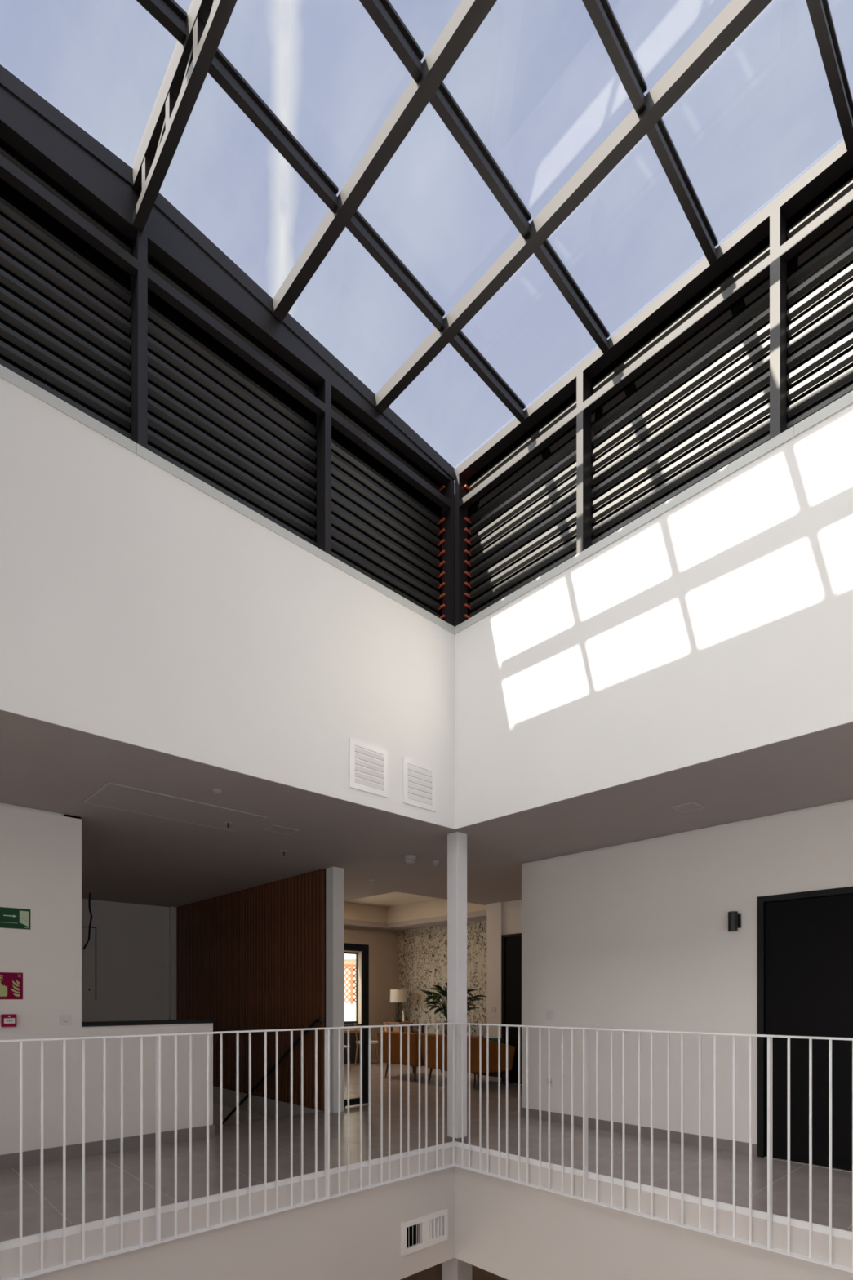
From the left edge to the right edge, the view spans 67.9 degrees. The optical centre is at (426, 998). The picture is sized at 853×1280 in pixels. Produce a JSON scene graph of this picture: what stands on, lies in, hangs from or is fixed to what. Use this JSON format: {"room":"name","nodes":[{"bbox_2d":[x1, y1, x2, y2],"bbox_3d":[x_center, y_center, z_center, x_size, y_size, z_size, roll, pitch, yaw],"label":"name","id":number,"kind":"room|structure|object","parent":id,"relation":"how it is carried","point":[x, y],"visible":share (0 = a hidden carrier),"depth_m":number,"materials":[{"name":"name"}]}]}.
{"room":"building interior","nodes":[
{"label":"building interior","id":0,"kind":"room"},
{"bbox_2d":[0,802,81,1155],"bbox_3d":[-6.375,1.502,5.632,4.630,6.057,5.230,0,0,-43],"label":"wall","id":1,"kind":"structure","parent":0,"point":[41,851],"depth_m":5.11,"materials":[{"name":"white paint"}]},
{"bbox_2d":[0,1013,16,1026],"bbox_3d":[-3.261,0.173,4.941,0.097,0.098,0.048,0,0,-43],"label":"button","id":2,"kind":"object","parent":1,"relation":"attached to","point":[6,1020],"visible":1,"depth_m":4.92,"materials":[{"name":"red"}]},
{"bbox_2d":[0,972,22,999],"bbox_3d":[-3.280,-0.098,4.952,0.210,0.211,0.005,0,0,-43],"label":"sign","id":3,"kind":"object","parent":1,"relation":"attached to","point":[11,983],"visible":1,"depth_m":4.97,"materials":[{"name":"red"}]},
{"bbox_2d":[0,980,7,996],"bbox_3d":[-3.310,-0.077,4.923,0.085,0.126,0.001,0,0,-43],"label":"print","id":4,"kind":"object","parent":3,"relation":"attached to","point":[3,984],"depth_m":4.94,"materials":[{"name":"beige"}]},
{"bbox_2d":[0,906,30,929],"bbox_3d":[-3.283,-0.630,4.950,0.320,0.161,0.004,0,0,-43],"label":"exit sign","id":5,"kind":"object","parent":1,"relation":"attached to","point":[10,917],"visible":1,"depth_m":4.99,"materials":[{"name":"green plastic"}]},
{"bbox_2d":[19,911,28,926],"bbox_3d":[-3.197,-0.634,5.029,0.063,0.119,0.001,0,0,-43],"label":"print","id":6,"kind":"object","parent":5,"relation":"on","point":[24,915],"depth_m":5.03,"materials":[{"name":"white"}]},
{"bbox_2d":[59,1014,71,1025],"bbox_3d":[-2.981,0.177,5.229,0.088,0.086,0.013,0,0,-43],"label":"light switch","id":7,"kind":"object","parent":1,"relation":"attached to","point":[64,1020],"visible":1,"depth_m":5.22,"materials":[{"name":"white plastic"}]},
{"bbox_2d":[81,898,168,1021],"bbox_3d":[-5.266,1.502,9.791,2.690,6.057,0.140,0,0,-43],"label":"wall","id":8,"kind":"structure","parent":0,"point":[132,940],"depth_m":10.18,"materials":[{"name":"white paint"}]},
{"bbox_2d":[81,926,96,1022],"bbox_3d":[-5.347,0.114,9.607,0.620,2.432,0.014,0,0,-43],"label":"access door","id":9,"kind":"structure","parent":8,"relation":"in","point":[89,953],"depth_m":9.75,"materials":[{"name":"white paint"}]},
{"bbox_2d":[168,906,176,1019],"bbox_3d":[-4.242,1.502,10.592,0.100,6.057,0.100,0,0,-43],"label":"trim","id":10,"kind":"structure","parent":8,"relation":"attached to","point":[172,910],"depth_m":10.55,"materials":[{"name":"white paint"}]},
{"bbox_2d":[81,1022,213,1142],"bbox_3d":[-2.519,0.784,5.756,1.150,1.092,0.120,0,0,-43],"label":"wall","id":11,"kind":"structure","parent":0,"point":[93,1046],"depth_m":5.67,"materials":[{"name":"white paint"}]},
{"bbox_2d":[0,1124,214,1169],"bbox_3d":[-4.195,1.274,4.167,5.792,0.112,0.132,0,0,-43],"label":"baseboard","id":12,"kind":"structure","parent":11,"relation":"attached to","point":[73,1151],"depth_m":5.39,"materials":[{"name":"grey tile"}]},
{"bbox_2d":[81,1018,215,1026],"bbox_3d":[-2.513,0.220,5.762,1.162,0.036,0.150,0,0,-43],"label":"trim","id":13,"kind":"structure","parent":11,"relation":"on","point":[200,1020],"depth_m":5.68,"materials":[{"name":"black"}]},
{"bbox_2d":[0,377,454,828],"bbox_3d":[-1.605,-2.438,4.116,5.350,1.815,0.220,0,0,-43],"label":"wall","id":14,"kind":"structure","parent":0,"point":[140,607],"depth_m":4.05,"materials":[{"name":"white paint"}]},
{"bbox_2d":[0,364,454,634],"bbox_3d":[-1.844,-3.319,3.900,5.543,0.064,0.247,0,0,-43],"label":"coping","id":15,"kind":"object","parent":14,"relation":"attached to","point":[6,374],"visible":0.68,"depth_m":4.08},
{"bbox_2d":[0,84,454,626],"bbox_3d":[-1.605,-4.123,4.137,5.380,1.545,0.250,0,0,-43],"label":"screen","id":16,"kind":"object","parent":15,"relation":"on","point":[145,335],"visible":0.97,"depth_m":4.17,"materials":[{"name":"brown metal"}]},
{"bbox_2d":[349,737,387,797],"bbox_3d":[-0.457,-1.831,5.040,0.381,0.383,0.011,0,0,-43],"label":"air vent","id":17,"kind":"object","parent":14,"relation":"in","point":[368,763],"visible":1,"depth_m":5.03,"materials":[{"name":"white paint"}]},
{"bbox_2d":[403,756,435,811],"bbox_3d":[-0.057,-1.828,5.418,0.375,0.384,0.011,0,0,-43],"label":"air vent","id":18,"kind":"object","parent":14,"relation":"in","point":[419,778],"visible":1,"depth_m":5.41,"materials":[{"name":"white paint"}]},
{"bbox_2d":[0,1146,454,1279],"bbox_3d":[-1.664,1.855,4.040,5.160,1.010,0.130,0,0,-43],"label":"wall","id":19,"kind":"structure","parent":0,"point":[354,1236],"depth_m":4.57,"materials":[{"name":"beige paint"}]},
{"bbox_2d":[0,1022,458,1279],"bbox_3d":[-1.591,0.865,4.000,5.152,1.290,0.072,0,0,-43],"label":"railing","id":20,"kind":"object","parent":19,"relation":"attached to","point":[158,1210],"visible":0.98,"depth_m":4.27,"materials":[{"name":"white metal"}]},
{"bbox_2d":[400,1208,448,1256],"bbox_3d":[-0.012,2.023,5.492,0.538,0.272,0.024,0,0,-43],"label":"air vent","id":21,"kind":"object","parent":19,"relation":"in","point":[420,1233],"visible":1,"depth_m":5.47,"materials":[{"name":"white"}]},
{"bbox_2d":[176,868,325,1127],"bbox_3d":[-2.664,1.502,9.097,0.175,6.057,4.440,0,0,-43],"label":"wall","id":22,"kind":"structure","parent":0,"point":[253,958],"depth_m":8.52,"materials":[{"name":"brown wood"}]},
{"bbox_2d":[222,1018,323,1125],"bbox_3d":[-2.096,1.056,8.337,0.110,1.638,2.586,0,0,-43],"label":"stair handrail","id":23,"kind":"object","parent":22,"relation":"attached to","point":[314,1023],"visible":0.72,"depth_m":8.13,"materials":[{"name":"black metal"}]},
{"bbox_2d":[343,942,368,1107],"bbox_3d":[-0.924,0.330,7.765,0.512,2.000,0.045,0,0,-43],"label":"door","id":24,"kind":"structure","parent":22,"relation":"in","point":[364,948],"depth_m":7.89,"materials":[{"name":"black"}]},
{"bbox_2d":[343,925,398,1059],"bbox_3d":[-2.439,-0.395,12.718,5.120,3.450,0.160,0,0,-43],"label":"wall","id":25,"kind":"structure","parent":0,"point":[383,944],"depth_m":13.91,"materials":[{"name":"beige paint"}]},
{"bbox_2d":[343,951,361,1026],"bbox_3d":[-2.531,-0.195,12.604,3.030,1.590,0.200,0,0,-43],"label":"window","id":26,"kind":"structure","parent":25,"relation":"in","point":[346,1024],"depth_m":13.66,"materials":[{"name":"black"}]},
{"bbox_2d":[343,891,486,923],"bbox_3d":[-0.646,-1.839,11.385,3.000,0.423,3.780,0,0,-43],"label":"ceiling","id":27,"kind":"structure","parent":0,"point":[392,907],"depth_m":13.00,"materials":[{"name":"beige paint"}]},
{"bbox_2d":[0,1058,852,1241],"bbox_3d":[-0.154,1.455,4.990,12.800,0.250,14.700,0,0,-43],"label":"floor","id":28,"kind":"structure","parent":0,"point":[842,1180],"depth_m":5.17,"materials":[{"name":"grey tile"}]},
{"bbox_2d":[325,866,343,1113],"bbox_3d":[-1.075,-0.099,7.434,0.155,2.857,0.150,0,0,-43],"label":"column","id":29,"kind":"structure","parent":28,"relation":"on","point":[334,875],"depth_m":7.37,"materials":[{"name":"white paint"}]},
{"bbox_2d":[343,1045,351,1071],"bbox_3d":[-1.700,0.921,11.509,0.492,0.822,0.464,0,0,28],"label":"dining chair","id":30,"kind":"object","parent":28,"relation":"on","point":[344,1046],"visible":0.07,"depth_m":11.58,"materials":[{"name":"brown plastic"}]},
{"bbox_2d":[343,1029,359,1063],"bbox_3d":[-2.227,0.993,12.471,2.470,0.675,0.370,0,0,-43],"label":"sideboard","id":31,"kind":"object","parent":28,"relation":"on","point":[353,1040],"visible":0.12,"depth_m":12.90,"materials":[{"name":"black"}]},
{"bbox_2d":[354,1023,379,1066],"bbox_3d":[-1.204,0.921,12.731,0.493,0.822,0.466,0,0,-7],"label":"dining chair","id":32,"kind":"object","parent":28,"relation":"on","point":[357,1042],"visible":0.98,"depth_m":12.54,"materials":[{"name":"brown wood"}]},
{"bbox_2d":[383,1022,413,1032],"bbox_3d":[-0.613,0.922,13.726,0.400,0.815,0.520,0,0,-43],"label":"console table","id":33,"kind":"object","parent":28,"relation":"on","point":[397,1028],"visible":0.1,"depth_m":13.55,"materials":[{"name":"brown wood"}]},
{"bbox_2d":[390,989,406,1022],"bbox_3d":[-0.613,0.163,13.726,0.360,0.705,0.360,0,0,-43],"label":"table lamp","id":34,"kind":"object","parent":33,"relation":"on","point":[397,996],"visible":0.94,"depth_m":13.59,"materials":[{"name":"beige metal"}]},
{"bbox_2d":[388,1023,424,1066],"bbox_3d":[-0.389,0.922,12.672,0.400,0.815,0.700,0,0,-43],"label":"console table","id":35,"kind":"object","parent":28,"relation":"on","point":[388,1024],"visible":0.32,"depth_m":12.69,"materials":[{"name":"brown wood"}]},
{"bbox_2d":[377,1031,442,1080],"bbox_3d":[-0.217,0.944,10.662,0.822,0.777,0.994,0,0,-43],"label":"armchair","id":36,"kind":"object","parent":28,"relation":"on","point":[394,1036],"visible":0.59,"depth_m":10.34,"materials":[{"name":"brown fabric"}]},
{"bbox_2d":[420,1033,447,1083],"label":"armchair","id":37,"kind":"object","parent":28,"relation":"on","point":[431,1038],"depth_m":9.77,"materials":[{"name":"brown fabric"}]},
{"bbox_2d":[445,831,468,1142],"bbox_3d":[0.285,-0.099,5.885,0.148,2.857,0.147,0,0,-43],"label":"column","id":38,"kind":"structure","parent":28,"relation":"on","point":[457,841],"depth_m":5.84,"materials":[{"name":"white paint"}]},
{"bbox_2d":[472,1037,505,1083],"bbox_3d":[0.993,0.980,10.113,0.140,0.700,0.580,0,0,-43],"label":"lounge seat","id":39,"kind":"object","parent":28,"relation":"on","point":[502,1041],"visible":0.23,"depth_m":9.95,"materials":[{"name":"brown leather"}]},
{"bbox_2d":[484,1037,504,1044],"bbox_3d":[0.993,0.730,10.113,0.140,0.200,0.580,0,0,-43],"label":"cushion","id":40,"kind":"object","parent":39,"relation":"on","point":[502,1041],"depth_m":9.93,"materials":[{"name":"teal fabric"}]},
{"bbox_2d":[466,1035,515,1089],"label":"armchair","id":41,"kind":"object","parent":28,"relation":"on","point":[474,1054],"depth_m":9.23,"materials":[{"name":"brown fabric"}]},
{"bbox_3d":[0.432,1.008,11.728,0.440,0.645,0.440,0,0,-43],"label":"plant stand","id":42,"kind":"object","parent":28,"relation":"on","visible":0},
{"bbox_2d":[419,982,486,1035],"bbox_3d":[0.437,0.203,11.673,1.158,0.964,1.259,0,0,-43],"label":"potted plant","id":43,"kind":"object","parent":42,"relation":"on","point":[437,997],"visible":0.49,"depth_m":11.61,"materials":[{"name":"green plant"}]},
{"bbox_2d":[0,709,852,930],"bbox_3d":[-0.154,-1.577,4.990,12.800,0.100,14.700,0,0,-43],"label":"ceiling","id":44,"kind":"structure","parent":0,"point":[130,857],"depth_m":5.34,"materials":[{"name":"paint"}]},
{"bbox_2d":[82,893,92,949],"bbox_3d":[-4.903,-1.116,9.154,0.142,0.825,0.028,0,0,1],"label":"cable","id":45,"kind":"object","parent":44,"relation":"hanging from","point":[90,894],"visible":1,"depth_m":9.14,"materials":[{"name":"black plastic"}]},
{"bbox_2d":[83,782,267,831],"bbox_3d":[-2.004,-1.524,5.122,1.250,0.006,0.610,0,0,-43],"label":"ceiling access panel","id":46,"kind":"object","parent":44,"relation":"attached to","point":[111,795],"visible":1,"depth_m":5.07,"materials":[{"name":"paint"}]},
{"bbox_2d":[213,788,221,793],"bbox_3d":[-1.534,-1.516,4.638,0.060,0.022,0.060,0,0,-43],"label":"smoke detector","id":47,"kind":"object","parent":44,"relation":"attached to","point":[215,790],"visible":1,"depth_m":4.62,"materials":[{"name":"grey plastic"}]},
{"bbox_2d":[223,821,232,829],"bbox_3d":[-1.718,-1.497,5.482,0.070,0.060,0.070,0,0,-43],"label":"sprinkler","id":48,"kind":"object","parent":44,"relation":"attached to","point":[224,822],"visible":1,"depth_m":5.48,"materials":[{"name":"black metal"}]},
{"bbox_2d":[262,824,299,834],"bbox_3d":[-1.316,-1.524,5.722,0.265,0.006,0.190,0,0,-43],"label":"ceiling vent","id":49,"kind":"object","parent":44,"relation":"in","point":[277,828],"visible":1,"depth_m":5.72,"materials":[{"name":"grey metal"}]},
{"bbox_2d":[280,849,287,857],"bbox_3d":[-1.475,-1.497,6.546,0.070,0.060,0.070,0,0,-43],"label":"sprinkler","id":50,"kind":"object","parent":44,"relation":"attached to","point":[282,851],"visible":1,"depth_m":6.54,"materials":[{"name":"black metal"}]},
{"bbox_2d":[367,879,375,884],"bbox_3d":[-0.712,-1.500,8.175,0.100,0.055,0.100,0,0,-43],"label":"smoke detector","id":51,"kind":"object","parent":44,"relation":"attached to","point":[371,882],"visible":1,"depth_m":8.14,"materials":[{"name":"grey plastic"}]},
{"bbox_2d":[404,854,416,863],"bbox_3d":[-0.174,-1.490,6.798,0.124,0.075,0.124,0,0,-43],"label":"smoke detector","id":52,"kind":"object","parent":44,"relation":"attached to","point":[410,859],"visible":1,"depth_m":6.75,"materials":[{"name":"grey plastic"}]},
{"bbox_2d":[431,860,439,866],"bbox_3d":[0.101,-1.504,7.051,0.090,0.045,0.090,0,0,-43],"label":"smoke detector","id":53,"kind":"object","parent":44,"relation":"attached to","point":[435,863],"visible":1,"depth_m":7.02,"materials":[{"name":"grey plastic"}]},
{"bbox_2d":[671,801,705,813],"bbox_3d":[2.088,-1.524,5.049,0.205,0.006,0.180,0,0,-43],"label":"ceiling vent","id":54,"kind":"object","parent":44,"relation":"in","point":[693,806],"visible":1,"depth_m":5.04,"materials":[{"name":"metal"}]},
{"bbox_2d":[398,920,486,1037],"bbox_3d":[0.817,-0.395,12.888,0.150,3.450,4.060,0,0,-43],"label":"wall","id":55,"kind":"structure","parent":0,"point":[422,952],"depth_m":13.50,"materials":[{"name":"beige paper"}]},
{"bbox_2d":[400,1262,507,1279],"bbox_3d":[3.265,3.500,5.809,0.100,2.260,10.600,0,0,-43],"label":"wall","id":56,"kind":"structure","parent":0,"point":[434,1273],"depth_m":9.00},
{"bbox_2d":[486,899,521,1082],"bbox_3d":[2.407,-0.099,9.948,1.670,2.857,2.400,0,0,-43],"label":"wall","id":57,"kind":"structure","parent":0,"point":[502,917],"depth_m":10.10,"materials":[{"name":"white paint"}]},
{"bbox_2d":[491,1006,495,1012],"bbox_3d":[1.071,0.174,10.139,0.012,0.088,0.088,0,0,-43],"label":"light switch","id":58,"kind":"object","parent":57,"relation":"attached to","point":[493,1008],"visible":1,"depth_m":10.13,"materials":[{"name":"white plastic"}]},
{"bbox_2d":[501,933,521,1084],"bbox_3d":[1.384,0.100,9.918,0.120,2.460,0.440,0,0,-43],"label":"door","id":59,"kind":"structure","parent":57,"relation":"in","point":[511,944],"depth_m":9.90,"materials":[{"name":"black"}]},
{"bbox_2d":[454,403,852,829],"bbox_3d":[2.333,-2.438,3.679,0.220,1.815,5.820,0,0,-43],"label":"wall","id":60,"kind":"structure","parent":0,"point":[721,624],"depth_m":4.22,"materials":[{"name":"white paint"}]},
{"bbox_2d":[454,391,852,634],"bbox_3d":[2.246,-3.319,3.780,0.247,0.064,5.543,0,0,-43],"label":"coping","id":61,"kind":"object","parent":60,"relation":"on","point":[846,400],"visible":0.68,"depth_m":4.21},
{"bbox_2d":[454,140,852,626],"bbox_3d":[2.190,-4.066,3.852,0.250,1.431,5.829,0,0,-43],"label":"screen","id":62,"kind":"object","parent":61,"relation":"on","point":[751,343],"visible":0.92,"depth_m":4.35,"materials":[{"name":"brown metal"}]},
{"bbox_2d":[454,1146,852,1279],"bbox_3d":[2.236,1.855,3.759,0.130,1.010,5.630,0,0,-43],"label":"wall","id":63,"kind":"structure","parent":0,"point":[509,1230],"depth_m":4.67,"materials":[{"name":"beige paint"}]},
{"bbox_2d":[454,1022,852,1273],"bbox_3d":[2.165,0.865,3.720,0.072,1.290,5.610,0,0,-43],"label":"railing","id":64,"kind":"object","parent":63,"relation":"attached to","point":[769,1216],"visible":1,"depth_m":4.35,"materials":[{"name":"white metal"}]},
{"bbox_2d":[521,799,852,1144],"bbox_3d":[5.310,-0.099,5.593,4.022,2.857,8.080,0,0,-43],"label":"wall","id":65,"kind":"structure","parent":0,"point":[635,935],"depth_m":5.93,"materials":[{"name":"white paint"}]},
{"bbox_2d":[546,1077,552,1085],"bbox_3d":[1.336,0.906,6.867,0.010,0.084,0.083,0,0,-43],"label":"outlet","id":66,"kind":"object","parent":65,"relation":"attached to","point":[547,1078],"visible":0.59,"depth_m":6.88,"materials":[{"name":"white plastic"}]},
{"bbox_2d":[546,1009,553,1018],"bbox_3d":[1.335,0.175,6.867,0.012,0.097,0.088,0,0,-43],"label":"light switch","id":67,"kind":"object","parent":65,"relation":"attached to","point":[549,1013],"visible":1,"depth_m":6.86,"materials":[{"name":"white plastic"}]},
{"bbox_2d":[520,1106,757,1156],"bbox_3d":[1.928,1.280,6.239,0.012,0.100,2.500,0,0,-43],"label":"baseboard","id":68,"kind":"structure","parent":65,"relation":"attached to","point":[723,1144],"depth_m":6.03,"materials":[{"name":"grey tile"}]},
{"bbox_2d":[728,911,741,931],"bbox_3d":[2.634,-0.658,5.422,0.106,0.167,0.083,0,0,-43],"label":"wall light","id":69,"kind":"object","parent":65,"relation":"attached to","point":[734,918],"visible":1,"depth_m":5.39,"materials":[{"name":"black metal"}]},
{"bbox_2d":[757,886,852,1170],"bbox_3d":[3.190,0.237,4.968,0.159,2.185,1.080,0,0,-43],"label":"door","id":70,"kind":"structure","parent":65,"relation":"in","point":[805,939],"depth_m":5.09,"materials":[{"name":"black"}]},
{"bbox_3d":[-0.154,4.705,4.990,13.200,0.150,15.100,0,0,-43],"label":"floor","id":71,"kind":"structure","parent":0,"visible":0},
{"bbox_2d":[442,1257,471,1279],"bbox_3d":[0.287,3.500,5.934,0.202,2.260,0.201,0,0,-43],"label":"column","id":72,"kind":"structure","parent":71,"relation":"on","point":[454,1268],"depth_m":5.85,"materials":[{"name":"grey paint"}]},
{"bbox_3d":[2.377,-4.127,-0.048,5.430,1.565,0.096,0,0,-43],"label":"wall","id":73,"kind":"structure","parent":0,"visible":0},
{"bbox_2d":[0,0,852,479],"bbox_3d":[0.310,-4.843,1.922,5.134,0.375,5.840,0,0,-43],"label":"skylight","id":74,"kind":"object","parent":73,"relation":"on","point":[198,33],"visible":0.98,"depth_m":3.60,"materials":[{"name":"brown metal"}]},
{"label":"outside","id":75,"kind":"structure","parent":0,"visible":0},
{"bbox_3d":[-15.901,1.530,22.854,60.000,0.300,32.900,0,0,-43],"label":"ground","id":76,"kind":"structure","parent":75,"visible":0},
{"bbox_2d":[343,1004,355,1021],"bbox_3d":[-2.299,0.780,19.465,12.000,1.200,0.200,0,0,-7],"label":"wall","id":77,"kind":"structure","parent":76,"relation":"on","point":[349,1010],"depth_m":19.36,"materials":[{"name":"white paint"}]},
{"bbox_2d":[343,964,355,1004],"bbox_3d":[-2.371,-0.435,19.436,14.298,1.230,0.120,0,0,-7],"label":"lattice screen","id":78,"kind":"object","parent":77,"relation":"on","point":[351,969],"visible":0.03,"depth_m":19.41,"materials":[{"name":"brown ceramic"}]},
{"bbox_2d":[343,953,355,1004],"bbox_3d":[-3.504,-2.395,29.669,18.000,7.550,6.250,0,0,-7],"label":"house","id":79,"kind":"structure","parent":76,"relation":"on","point":[348,958],"depth_m":26.80,"materials":[{"name":"grey"}]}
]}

